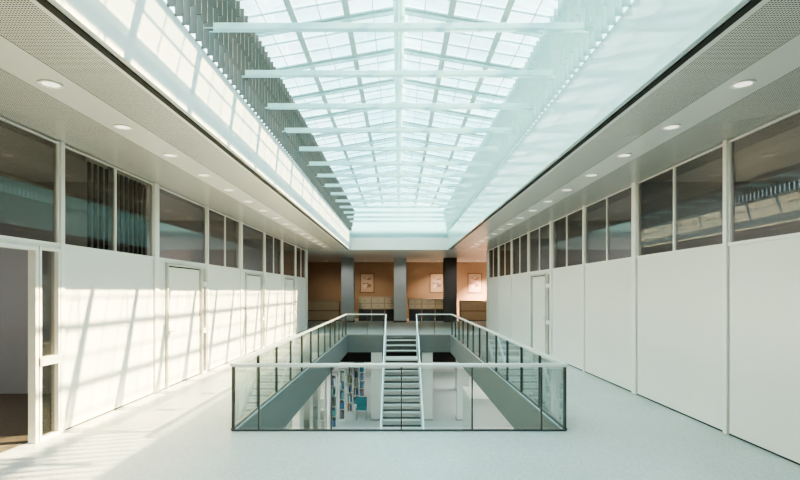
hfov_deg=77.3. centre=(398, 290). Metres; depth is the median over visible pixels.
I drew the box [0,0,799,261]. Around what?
ceiling
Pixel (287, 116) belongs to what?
slat
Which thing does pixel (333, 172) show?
slat
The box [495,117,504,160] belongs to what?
slat
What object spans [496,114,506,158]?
slat
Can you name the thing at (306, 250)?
trim
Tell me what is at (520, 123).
slat
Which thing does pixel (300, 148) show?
tie beam
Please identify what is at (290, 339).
glass railing
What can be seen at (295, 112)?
slat
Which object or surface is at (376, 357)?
column
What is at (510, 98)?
slat
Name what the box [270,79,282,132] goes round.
slat
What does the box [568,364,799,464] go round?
baseboard
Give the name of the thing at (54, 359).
window
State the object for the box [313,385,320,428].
shelving unit
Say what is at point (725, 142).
trim
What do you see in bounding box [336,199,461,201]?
tie beam
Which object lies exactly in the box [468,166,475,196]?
slat
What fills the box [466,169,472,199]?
slat
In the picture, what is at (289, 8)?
skylight
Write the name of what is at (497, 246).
window
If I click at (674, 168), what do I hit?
window
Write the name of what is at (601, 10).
slat
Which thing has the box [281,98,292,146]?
slat
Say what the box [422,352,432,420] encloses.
column
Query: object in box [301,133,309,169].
slat
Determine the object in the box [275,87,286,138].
slat
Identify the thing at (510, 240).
window
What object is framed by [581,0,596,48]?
slat
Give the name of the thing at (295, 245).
trim
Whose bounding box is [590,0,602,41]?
slat
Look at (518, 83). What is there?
slat
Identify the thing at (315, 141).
slat
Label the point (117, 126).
recessed light
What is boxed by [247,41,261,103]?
slat
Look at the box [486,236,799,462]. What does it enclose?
wall
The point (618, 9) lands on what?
slat
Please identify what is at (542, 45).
slat
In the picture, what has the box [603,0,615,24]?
slat
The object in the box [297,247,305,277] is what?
window
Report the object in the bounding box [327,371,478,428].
floor
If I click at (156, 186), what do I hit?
trim
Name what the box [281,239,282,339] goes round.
trim
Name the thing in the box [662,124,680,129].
recessed light
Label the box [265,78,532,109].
tie beam
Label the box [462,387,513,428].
storage cabinet
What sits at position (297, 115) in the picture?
slat
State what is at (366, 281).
print
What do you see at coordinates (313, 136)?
slat
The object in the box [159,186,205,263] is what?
window
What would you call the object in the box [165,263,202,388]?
door
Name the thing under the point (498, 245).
trim
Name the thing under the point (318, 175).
tie beam
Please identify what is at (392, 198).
rafter
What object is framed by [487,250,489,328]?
trim
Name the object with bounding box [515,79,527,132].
slat
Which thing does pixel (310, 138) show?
slat
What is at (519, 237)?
window
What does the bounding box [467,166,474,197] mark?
slat
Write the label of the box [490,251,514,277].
wall
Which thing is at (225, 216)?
window
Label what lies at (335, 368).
wall
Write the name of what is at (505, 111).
slat
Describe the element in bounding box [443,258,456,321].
column
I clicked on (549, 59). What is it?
slat
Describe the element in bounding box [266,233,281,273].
window
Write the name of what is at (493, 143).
slat
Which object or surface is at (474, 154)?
slat
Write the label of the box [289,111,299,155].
slat
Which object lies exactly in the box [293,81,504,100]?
rafter
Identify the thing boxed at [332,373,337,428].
bookcase
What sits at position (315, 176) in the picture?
slat
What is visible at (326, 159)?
slat
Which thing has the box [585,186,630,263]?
window
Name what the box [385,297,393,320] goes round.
cabinet
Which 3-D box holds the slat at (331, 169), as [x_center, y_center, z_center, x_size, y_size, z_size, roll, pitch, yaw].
[-2.090,-3.155,14.810,0.220,0.910,0.012,0,0,0]
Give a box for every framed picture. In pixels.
[360,273,373,292]
[430,273,442,292]
[468,273,481,292]
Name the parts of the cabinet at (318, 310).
drawer, drawer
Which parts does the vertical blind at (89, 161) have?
head rail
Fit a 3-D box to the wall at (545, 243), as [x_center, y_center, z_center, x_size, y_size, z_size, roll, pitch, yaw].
[6.885,-0.056,18.360,5.230,3.688,0.120,0,0,0]
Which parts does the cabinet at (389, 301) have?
drawer, drawer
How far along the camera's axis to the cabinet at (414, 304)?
30.00 m
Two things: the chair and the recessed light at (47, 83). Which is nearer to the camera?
the recessed light at (47, 83)
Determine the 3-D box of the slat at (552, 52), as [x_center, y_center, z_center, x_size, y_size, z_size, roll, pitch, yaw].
[2.090,-3.155,6.725,0.220,0.910,0.012,0,0,0]
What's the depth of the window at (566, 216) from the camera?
12.33 m
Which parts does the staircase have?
handrail, handrail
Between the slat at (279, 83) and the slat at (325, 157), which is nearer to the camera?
the slat at (279, 83)
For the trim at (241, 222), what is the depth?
13.56 m
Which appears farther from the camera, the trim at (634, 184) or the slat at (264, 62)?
the trim at (634, 184)
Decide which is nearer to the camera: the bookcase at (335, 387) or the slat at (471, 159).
the slat at (471, 159)
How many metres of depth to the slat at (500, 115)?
9.85 m
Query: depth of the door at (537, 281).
14.86 m
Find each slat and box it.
[167,0,175,6]
[175,0,183,15]
[182,0,194,24]
[189,0,201,33]
[195,0,207,41]
[201,0,216,48]
[207,0,222,55]
[212,0,230,61]
[217,0,235,68]
[222,1,239,74]
[227,8,243,79]
[231,16,247,84]
[235,22,251,89]
[239,32,254,94]
[243,35,258,99]
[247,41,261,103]
[250,46,264,107]
[253,52,267,111]
[256,57,270,115]
[259,62,272,119]
[262,66,275,122]
[265,78,278,126]
[268,78,280,129]
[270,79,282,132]
[273,84,284,135]
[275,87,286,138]
[277,91,288,141]
[279,95,290,143]
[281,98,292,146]
[284,101,294,148]
[285,110,296,151]
[287,110,298,153]
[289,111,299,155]
[291,114,301,158]
[293,117,302,160]
[294,119,304,162]
[296,122,305,164]
[298,125,307,166]
[299,127,308,168]
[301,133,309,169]
[302,133,311,171]
[303,134,312,173]
[305,136,313,174]
[306,138,314,176]
[307,141,316,178]
[309,143,317,179]
[310,145,318,181]
[311,151,319,182]
[312,151,320,183]
[313,151,321,185]
[314,152,322,186]
[315,154,323,187]
[316,155,324,189]
[317,157,325,190]
[318,159,326,191]
[322,166,329,196]
[323,166,330,197]
[325,169,331,199]
[326,172,333,201]
[464,172,471,201]
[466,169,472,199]
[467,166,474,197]
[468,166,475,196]
[471,159,479,191]
[472,157,480,190]
[473,155,481,189]
[474,154,482,187]
[475,152,483,186]
[476,151,484,185]
[477,151,485,183]
[478,151,486,182]
[479,145,487,181]
[480,143,488,179]
[481,141,490,178]
[483,138,491,176]
[484,136,492,174]
[485,134,494,173]
[486,133,495,171]
[488,133,496,169]
[489,127,498,168]
[490,125,499,166]
[492,122,501,164]
[493,119,503,162]
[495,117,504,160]
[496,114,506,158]
[498,111,508,155]
[499,110,510,153]
[501,110,512,151]
[503,101,513,148]
[505,98,516,146]
[507,95,518,143]
[509,91,520,141]
[511,87,522,138]
[513,84,524,135]
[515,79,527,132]
[517,78,529,129]
[519,78,532,126]
[522,66,535,122]
[525,62,538,119]
[527,57,541,115]
[530,52,544,111]
[533,46,547,107]
[536,41,550,103]
[539,35,554,99]
[543,32,558,94]
[546,22,562,89]
[550,16,566,84]
[554,8,570,79]
[558,1,575,74]
[562,0,580,68]
[567,0,585,61]
[575,0,590,55]
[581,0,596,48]
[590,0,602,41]
[596,0,608,33]
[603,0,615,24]
[614,0,622,15]
[622,0,630,6]
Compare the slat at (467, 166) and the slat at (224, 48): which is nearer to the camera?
the slat at (224, 48)
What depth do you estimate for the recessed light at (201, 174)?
8.18 m
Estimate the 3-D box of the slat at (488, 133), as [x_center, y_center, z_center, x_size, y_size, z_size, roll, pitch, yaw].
[2.090,-3.155,11.180,0.220,0.910,0.012,0,0,0]
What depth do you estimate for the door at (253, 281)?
14.83 m
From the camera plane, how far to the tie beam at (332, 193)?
15.19 m
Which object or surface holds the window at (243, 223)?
in the wall at (109, 296)
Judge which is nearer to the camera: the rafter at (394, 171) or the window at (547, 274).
the window at (547, 274)
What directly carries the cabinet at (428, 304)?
on the floor at (182, 431)
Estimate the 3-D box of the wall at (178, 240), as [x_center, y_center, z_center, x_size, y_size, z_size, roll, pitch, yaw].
[-6.970,-0.056,13.560,5.060,3.688,0.120,0,0,0]
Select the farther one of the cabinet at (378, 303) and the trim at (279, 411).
the cabinet at (378, 303)
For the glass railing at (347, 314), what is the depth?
20.42 m
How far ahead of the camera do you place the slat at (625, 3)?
4.74 m
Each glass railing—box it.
[230,314,346,429]
[231,363,566,430]
[346,314,384,334]
[418,314,451,334]
[451,314,567,429]
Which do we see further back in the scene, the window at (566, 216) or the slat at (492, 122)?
the window at (566, 216)
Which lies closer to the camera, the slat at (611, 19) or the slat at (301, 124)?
the slat at (611, 19)
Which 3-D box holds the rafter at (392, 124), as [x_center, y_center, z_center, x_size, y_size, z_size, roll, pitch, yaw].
[0.000,-3.830,12.000,4.480,0.420,0.040,0,0,0]
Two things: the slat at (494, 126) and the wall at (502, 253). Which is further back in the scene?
the wall at (502, 253)
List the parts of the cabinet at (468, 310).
drawer, drawer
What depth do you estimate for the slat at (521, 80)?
8.21 m
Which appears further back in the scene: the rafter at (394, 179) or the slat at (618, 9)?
the rafter at (394, 179)
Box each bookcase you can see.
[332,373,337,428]
[339,368,345,420]
[346,367,353,412]
[353,362,359,405]
[360,362,364,396]
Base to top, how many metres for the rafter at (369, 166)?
0.420 m
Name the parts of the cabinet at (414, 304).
drawer, drawer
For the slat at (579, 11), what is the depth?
5.73 m
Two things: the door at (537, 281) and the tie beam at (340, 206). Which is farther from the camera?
the tie beam at (340, 206)
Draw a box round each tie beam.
[204,0,593,31]
[242,32,555,77]
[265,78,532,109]
[282,110,515,132]
[299,147,498,150]
[307,162,490,165]
[317,174,480,176]
[323,184,474,186]
[331,192,466,194]
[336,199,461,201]
[340,206,457,207]
[344,211,453,213]
[347,216,450,217]
[350,220,447,221]
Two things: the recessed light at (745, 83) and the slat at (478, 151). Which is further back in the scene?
the slat at (478, 151)
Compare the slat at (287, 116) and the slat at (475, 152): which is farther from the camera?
the slat at (475, 152)
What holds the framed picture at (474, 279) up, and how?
attached to the wall at (324, 278)
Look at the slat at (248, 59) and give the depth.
6.88 m
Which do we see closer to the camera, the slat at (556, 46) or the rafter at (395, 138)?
the slat at (556, 46)
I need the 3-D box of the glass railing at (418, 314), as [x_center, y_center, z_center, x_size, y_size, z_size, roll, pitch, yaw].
[1.480,1.366,20.440,1.420,0.868,0.070,0,0,0]
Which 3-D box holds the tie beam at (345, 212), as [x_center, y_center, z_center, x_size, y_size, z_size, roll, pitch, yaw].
[0.000,-3.410,18.800,4.400,0.980,0.090,0,0,0]
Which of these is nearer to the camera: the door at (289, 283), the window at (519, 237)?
the window at (519, 237)
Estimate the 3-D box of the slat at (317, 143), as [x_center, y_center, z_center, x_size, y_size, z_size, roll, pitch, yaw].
[-2.090,-3.155,12.170,0.220,0.910,0.012,0,0,0]
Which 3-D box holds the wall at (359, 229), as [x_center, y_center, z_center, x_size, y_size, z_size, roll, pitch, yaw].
[0.000,-3.250,22.555,4.480,1.700,0.030,0,0,0]
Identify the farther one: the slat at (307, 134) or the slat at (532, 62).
the slat at (307, 134)
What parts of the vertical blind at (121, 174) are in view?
head rail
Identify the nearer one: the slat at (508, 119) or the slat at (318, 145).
the slat at (508, 119)
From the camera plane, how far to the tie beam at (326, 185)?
13.99 m
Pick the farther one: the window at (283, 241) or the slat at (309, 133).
the window at (283, 241)
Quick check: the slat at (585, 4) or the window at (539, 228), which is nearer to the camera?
the slat at (585, 4)
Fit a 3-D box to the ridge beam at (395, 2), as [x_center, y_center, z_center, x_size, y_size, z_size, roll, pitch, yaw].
[0.000,-3.973,12.365,0.160,0.135,20.330,0,0,0]
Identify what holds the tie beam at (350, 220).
attached to the ridge beam at (395, 2)
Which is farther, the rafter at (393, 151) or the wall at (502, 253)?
the wall at (502, 253)
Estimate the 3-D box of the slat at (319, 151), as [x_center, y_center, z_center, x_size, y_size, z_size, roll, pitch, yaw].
[-2.090,-3.155,12.500,0.220,0.910,0.012,0,0,0]
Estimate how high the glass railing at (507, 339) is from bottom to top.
0.868 m
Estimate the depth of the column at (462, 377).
20.40 m
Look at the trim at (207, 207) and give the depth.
11.16 m
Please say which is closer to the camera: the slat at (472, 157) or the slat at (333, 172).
the slat at (472, 157)
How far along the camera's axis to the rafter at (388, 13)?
7.18 m
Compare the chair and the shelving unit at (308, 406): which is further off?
the chair
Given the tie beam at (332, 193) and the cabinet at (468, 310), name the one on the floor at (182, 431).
the cabinet at (468, 310)
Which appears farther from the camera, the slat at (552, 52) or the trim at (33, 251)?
the slat at (552, 52)
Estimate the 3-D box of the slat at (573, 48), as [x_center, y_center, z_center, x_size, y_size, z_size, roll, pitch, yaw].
[2.090,-3.155,6.065,0.220,0.910,0.012,0,0,0]
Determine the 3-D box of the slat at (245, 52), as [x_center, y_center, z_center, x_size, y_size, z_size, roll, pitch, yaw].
[-2.090,-3.155,6.725,0.220,0.910,0.012,0,0,0]
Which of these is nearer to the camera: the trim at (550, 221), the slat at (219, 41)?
the slat at (219, 41)
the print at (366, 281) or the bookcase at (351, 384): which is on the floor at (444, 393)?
the bookcase at (351, 384)
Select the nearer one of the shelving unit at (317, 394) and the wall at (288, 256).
the shelving unit at (317, 394)
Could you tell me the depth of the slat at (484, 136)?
11.67 m
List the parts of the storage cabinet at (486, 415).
door, door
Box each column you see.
[341,258,354,321]
[371,352,381,420]
[394,258,405,321]
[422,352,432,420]
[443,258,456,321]
[455,360,468,420]
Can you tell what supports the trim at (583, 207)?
attached to the wall at (764, 276)
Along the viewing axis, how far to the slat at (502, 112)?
9.69 m
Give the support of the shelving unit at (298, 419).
on the floor at (444, 393)
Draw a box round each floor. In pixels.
[0,318,799,479]
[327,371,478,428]
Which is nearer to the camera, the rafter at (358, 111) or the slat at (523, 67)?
the slat at (523, 67)
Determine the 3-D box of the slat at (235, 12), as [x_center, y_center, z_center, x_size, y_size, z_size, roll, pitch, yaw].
[-2.090,-3.155,6.230,0.220,0.910,0.012,0,0,0]
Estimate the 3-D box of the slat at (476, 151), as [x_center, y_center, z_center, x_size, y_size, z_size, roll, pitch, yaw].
[2.090,-3.155,12.830,0.220,0.910,0.012,0,0,0]
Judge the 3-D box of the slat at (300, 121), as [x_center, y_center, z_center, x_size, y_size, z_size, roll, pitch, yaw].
[-2.090,-3.155,10.190,0.220,0.910,0.012,0,0,0]
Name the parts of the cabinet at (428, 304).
drawer, drawer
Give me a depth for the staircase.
16.96 m
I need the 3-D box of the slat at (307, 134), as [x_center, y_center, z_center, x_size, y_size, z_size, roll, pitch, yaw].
[-2.090,-3.155,11.015,0.220,0.910,0.012,0,0,0]
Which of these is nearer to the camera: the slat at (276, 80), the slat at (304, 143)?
the slat at (276, 80)
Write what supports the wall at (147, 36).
attached to the wall at (359, 229)
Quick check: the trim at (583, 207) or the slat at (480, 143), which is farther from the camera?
the slat at (480, 143)
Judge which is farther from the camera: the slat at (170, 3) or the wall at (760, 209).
the wall at (760, 209)
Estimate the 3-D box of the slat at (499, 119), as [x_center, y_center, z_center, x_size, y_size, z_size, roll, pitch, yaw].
[2.090,-3.155,10.025,0.220,0.910,0.012,0,0,0]
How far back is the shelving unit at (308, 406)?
14.84 m
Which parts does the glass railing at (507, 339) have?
post, post, post, post, post, post, handrail, post, post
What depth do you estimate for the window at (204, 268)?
11.11 m
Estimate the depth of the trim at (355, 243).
22.50 m
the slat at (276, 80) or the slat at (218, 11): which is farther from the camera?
the slat at (276, 80)
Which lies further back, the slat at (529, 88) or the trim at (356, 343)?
the trim at (356, 343)
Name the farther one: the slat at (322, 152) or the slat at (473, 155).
the slat at (473, 155)
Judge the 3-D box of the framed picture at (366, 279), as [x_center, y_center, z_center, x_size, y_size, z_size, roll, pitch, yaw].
[-2.100,-0.530,32.975,0.940,1.300,0.050,0,0,0]
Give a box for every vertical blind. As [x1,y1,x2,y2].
[86,157,107,249]
[117,170,146,254]
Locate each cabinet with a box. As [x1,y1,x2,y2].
[308,300,340,320]
[358,297,371,320]
[371,297,384,320]
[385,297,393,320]
[408,298,421,320]
[422,298,434,320]
[435,298,442,320]
[459,301,485,320]
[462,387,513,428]
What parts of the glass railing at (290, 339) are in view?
post, post, post, handrail, post, post, post, post, post, post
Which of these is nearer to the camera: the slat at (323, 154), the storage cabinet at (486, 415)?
the slat at (323, 154)
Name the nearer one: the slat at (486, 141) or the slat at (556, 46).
the slat at (556, 46)
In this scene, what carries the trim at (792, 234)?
attached to the wall at (764, 276)
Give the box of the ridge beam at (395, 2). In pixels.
[393,0,404,203]
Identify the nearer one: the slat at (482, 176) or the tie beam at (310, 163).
the tie beam at (310, 163)
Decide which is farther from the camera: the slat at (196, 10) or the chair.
the chair
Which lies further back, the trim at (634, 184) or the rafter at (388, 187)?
the rafter at (388, 187)
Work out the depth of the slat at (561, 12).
6.22 m
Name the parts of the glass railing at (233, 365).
post, post, post, handrail, rail, post, post, post, post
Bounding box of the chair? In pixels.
[356,397,366,420]
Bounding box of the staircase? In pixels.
[380,314,423,428]
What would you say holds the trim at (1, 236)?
attached to the wall at (109, 296)
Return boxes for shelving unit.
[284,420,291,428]
[292,405,303,428]
[304,394,312,428]
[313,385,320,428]
[321,378,326,428]
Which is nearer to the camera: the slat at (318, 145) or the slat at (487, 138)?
the slat at (487, 138)
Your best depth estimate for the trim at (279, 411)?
10.00 m
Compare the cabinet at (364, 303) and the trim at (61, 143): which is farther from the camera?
the cabinet at (364, 303)
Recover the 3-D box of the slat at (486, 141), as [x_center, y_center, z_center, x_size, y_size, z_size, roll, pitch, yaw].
[2.090,-3.155,11.510,0.220,0.910,0.012,0,0,0]
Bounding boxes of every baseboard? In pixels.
[65,330,304,429]
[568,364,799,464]
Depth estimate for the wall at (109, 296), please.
7.83 m
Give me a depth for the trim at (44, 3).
4.54 m
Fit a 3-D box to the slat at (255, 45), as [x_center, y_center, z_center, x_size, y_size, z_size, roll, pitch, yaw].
[-2.090,-3.155,7.055,0.220,0.910,0.012,0,0,0]
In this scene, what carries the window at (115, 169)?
in the wall at (109, 296)
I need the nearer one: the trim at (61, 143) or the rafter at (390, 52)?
the trim at (61, 143)
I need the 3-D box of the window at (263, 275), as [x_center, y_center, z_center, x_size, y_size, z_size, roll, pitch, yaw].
[-4.320,0.640,15.791,0.100,2.320,0.302,0,0,0]
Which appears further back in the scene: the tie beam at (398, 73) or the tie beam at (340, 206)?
the tie beam at (340, 206)
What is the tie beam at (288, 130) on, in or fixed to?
attached to the ridge beam at (395, 2)
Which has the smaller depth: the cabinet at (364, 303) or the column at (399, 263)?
the column at (399, 263)
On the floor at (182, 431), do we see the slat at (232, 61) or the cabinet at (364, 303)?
the cabinet at (364, 303)
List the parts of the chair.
seat, backrest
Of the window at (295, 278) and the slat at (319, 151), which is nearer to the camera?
the slat at (319, 151)
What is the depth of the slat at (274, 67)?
8.04 m
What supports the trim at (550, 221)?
attached to the wall at (764, 276)
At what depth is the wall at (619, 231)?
13.50 m
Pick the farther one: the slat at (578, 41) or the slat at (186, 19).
the slat at (578, 41)
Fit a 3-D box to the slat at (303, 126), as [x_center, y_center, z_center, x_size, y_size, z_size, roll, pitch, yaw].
[-2.090,-3.155,10.520,0.220,0.910,0.012,0,0,0]
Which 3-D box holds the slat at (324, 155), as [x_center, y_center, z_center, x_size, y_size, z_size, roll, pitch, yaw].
[-2.090,-3.155,13.325,0.220,0.910,0.012,0,0,0]
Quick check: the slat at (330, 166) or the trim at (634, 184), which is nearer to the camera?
the trim at (634, 184)
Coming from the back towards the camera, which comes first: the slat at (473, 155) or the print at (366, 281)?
the print at (366, 281)
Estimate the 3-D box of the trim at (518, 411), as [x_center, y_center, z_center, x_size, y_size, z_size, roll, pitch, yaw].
[2.105,2.152,13.435,0.030,0.695,13.930,0,0,0]
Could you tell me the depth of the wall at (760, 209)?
8.70 m
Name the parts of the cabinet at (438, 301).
drawer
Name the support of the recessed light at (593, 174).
in the ceiling
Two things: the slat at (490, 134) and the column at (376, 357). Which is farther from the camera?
the column at (376, 357)
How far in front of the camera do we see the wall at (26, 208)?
8.70 m
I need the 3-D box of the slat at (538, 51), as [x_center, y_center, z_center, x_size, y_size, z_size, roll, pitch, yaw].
[2.090,-3.155,7.220,0.220,0.910,0.012,0,0,0]
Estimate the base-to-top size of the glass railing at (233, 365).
0.868 m
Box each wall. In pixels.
[0,182,146,393]
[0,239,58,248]
[49,0,349,249]
[65,247,307,428]
[147,221,235,267]
[236,239,277,273]
[278,251,303,277]
[308,262,485,317]
[333,362,454,370]
[350,202,447,237]
[448,0,748,249]
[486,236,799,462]
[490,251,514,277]
[515,239,555,273]
[556,221,640,267]
[641,182,799,254]
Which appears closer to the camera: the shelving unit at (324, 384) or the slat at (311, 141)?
the slat at (311, 141)
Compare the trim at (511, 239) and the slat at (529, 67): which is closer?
the slat at (529, 67)
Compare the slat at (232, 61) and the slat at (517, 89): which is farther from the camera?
the slat at (517, 89)
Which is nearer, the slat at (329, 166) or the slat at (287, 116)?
the slat at (287, 116)
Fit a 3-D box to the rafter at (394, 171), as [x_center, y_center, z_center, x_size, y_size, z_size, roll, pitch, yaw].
[0.000,-3.830,16.800,4.480,0.420,0.040,0,0,0]
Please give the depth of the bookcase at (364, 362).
24.80 m
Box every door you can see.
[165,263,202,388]
[245,272,262,354]
[284,277,294,338]
[530,273,545,353]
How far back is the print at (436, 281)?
32.97 m
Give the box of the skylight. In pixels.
[236,0,561,205]
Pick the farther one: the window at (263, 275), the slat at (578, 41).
the window at (263, 275)
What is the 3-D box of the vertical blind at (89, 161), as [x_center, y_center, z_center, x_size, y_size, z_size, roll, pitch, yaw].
[-4.375,-0.650,7.265,0.050,2.500,0.490,0,0,0]
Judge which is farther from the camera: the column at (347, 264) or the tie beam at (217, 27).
the column at (347, 264)
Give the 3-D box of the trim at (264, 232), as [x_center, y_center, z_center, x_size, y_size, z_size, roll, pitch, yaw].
[-4.315,-0.050,16.000,0.090,3.700,0.075,0,0,0]
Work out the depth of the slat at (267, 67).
7.71 m
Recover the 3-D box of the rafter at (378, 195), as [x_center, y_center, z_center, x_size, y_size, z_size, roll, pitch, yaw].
[0.000,-3.830,20.400,4.480,0.420,0.040,0,0,0]
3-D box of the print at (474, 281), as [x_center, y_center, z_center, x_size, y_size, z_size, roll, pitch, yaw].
[5.000,-0.530,32.968,0.540,0.700,0.005,0,0,0]
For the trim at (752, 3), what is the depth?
4.54 m
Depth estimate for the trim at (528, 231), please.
15.91 m
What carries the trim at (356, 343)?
attached to the floor at (182, 431)
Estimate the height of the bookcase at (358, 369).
2.100 m
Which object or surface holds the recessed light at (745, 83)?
in the ceiling
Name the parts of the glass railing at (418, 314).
handrail, rail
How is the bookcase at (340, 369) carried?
on the floor at (444, 393)
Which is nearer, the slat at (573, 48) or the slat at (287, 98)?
the slat at (573, 48)
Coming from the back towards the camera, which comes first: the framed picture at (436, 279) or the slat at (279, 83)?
the framed picture at (436, 279)
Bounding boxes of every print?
[363,278,370,287]
[433,278,440,287]
[471,278,478,287]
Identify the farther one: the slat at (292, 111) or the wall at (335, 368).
the wall at (335, 368)
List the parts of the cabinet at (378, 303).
drawer, drawer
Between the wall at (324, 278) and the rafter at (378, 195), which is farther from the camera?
the wall at (324, 278)
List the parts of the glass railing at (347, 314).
rail, handrail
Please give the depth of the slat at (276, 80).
8.21 m
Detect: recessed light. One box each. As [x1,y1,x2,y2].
[37,79,63,88]
[113,124,132,129]
[163,153,177,157]
[197,173,210,176]
[585,173,597,176]
[617,153,632,157]
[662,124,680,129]
[730,79,755,88]
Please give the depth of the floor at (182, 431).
5.94 m
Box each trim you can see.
[0,235,305,278]
[0,242,38,443]
[36,0,347,248]
[54,141,64,432]
[150,183,158,393]
[206,206,208,371]
[238,335,347,428]
[240,221,242,357]
[262,232,265,346]
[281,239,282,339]
[295,245,296,333]
[306,250,306,329]
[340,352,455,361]
[348,335,449,351]
[350,238,447,249]
[450,0,761,248]
[450,335,559,428]
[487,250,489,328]
[488,232,799,278]
[498,245,498,332]
[511,239,511,338]
[527,231,530,345]
[550,221,551,355]
[582,206,584,371]
[631,182,636,394]
[723,139,731,434]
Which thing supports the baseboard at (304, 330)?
attached to the wall at (109, 296)
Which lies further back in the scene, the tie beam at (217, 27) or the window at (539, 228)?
the window at (539, 228)
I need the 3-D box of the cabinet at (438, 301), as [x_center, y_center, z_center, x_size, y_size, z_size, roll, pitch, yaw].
[2.575,1.125,30.260,0.810,1.350,0.600,0,0,0]
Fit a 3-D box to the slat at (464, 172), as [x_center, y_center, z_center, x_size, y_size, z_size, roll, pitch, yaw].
[2.090,-3.155,15.140,0.220,0.910,0.012,0,0,0]
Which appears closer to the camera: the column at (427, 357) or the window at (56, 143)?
the window at (56, 143)
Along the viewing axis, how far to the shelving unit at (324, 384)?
17.64 m
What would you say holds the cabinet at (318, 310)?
on the floor at (182, 431)
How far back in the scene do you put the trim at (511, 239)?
18.31 m
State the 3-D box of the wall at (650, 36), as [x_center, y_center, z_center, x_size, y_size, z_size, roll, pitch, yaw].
[2.220,-2.290,12.400,0.040,0.860,20.400,0,0,0]
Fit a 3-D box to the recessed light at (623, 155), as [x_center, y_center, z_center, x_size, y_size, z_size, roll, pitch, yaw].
[3.150,-1.894,6.980,0.200,0.012,0.200,0,0,0]
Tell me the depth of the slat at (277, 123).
8.70 m
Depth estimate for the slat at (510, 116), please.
9.19 m
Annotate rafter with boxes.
[255,11,542,37]
[284,51,513,69]
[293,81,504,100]
[305,110,492,121]
[314,123,483,138]
[322,138,475,152]
[334,151,463,161]
[334,166,463,173]
[339,171,458,181]
[343,179,454,188]
[346,187,451,195]
[352,198,445,205]
[360,195,437,198]
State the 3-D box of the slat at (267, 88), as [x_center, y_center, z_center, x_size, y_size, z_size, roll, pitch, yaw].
[-2.090,-3.155,7.880,0.220,0.910,0.012,0,0,0]
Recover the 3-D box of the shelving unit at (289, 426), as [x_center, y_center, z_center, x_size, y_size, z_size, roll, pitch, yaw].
[-4.110,4.200,12.050,2.980,2.200,0.500,0,0,0]
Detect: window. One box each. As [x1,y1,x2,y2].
[0,117,58,242]
[39,247,60,441]
[65,145,153,255]
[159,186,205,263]
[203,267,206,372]
[209,208,239,268]
[243,223,263,271]
[263,275,264,347]
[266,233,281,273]
[283,241,294,275]
[295,278,295,334]
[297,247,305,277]
[488,246,497,277]
[499,240,510,275]
[512,233,526,273]
[529,222,549,271]
[546,273,549,354]
[552,208,581,268]
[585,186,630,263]
[637,144,722,255]
[729,109,799,242]
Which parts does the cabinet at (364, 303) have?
drawer, drawer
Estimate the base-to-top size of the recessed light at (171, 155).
0.012 m
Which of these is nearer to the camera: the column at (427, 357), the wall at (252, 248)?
the wall at (252, 248)
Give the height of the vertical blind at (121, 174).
2.500 m
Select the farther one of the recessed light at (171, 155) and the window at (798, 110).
the recessed light at (171, 155)

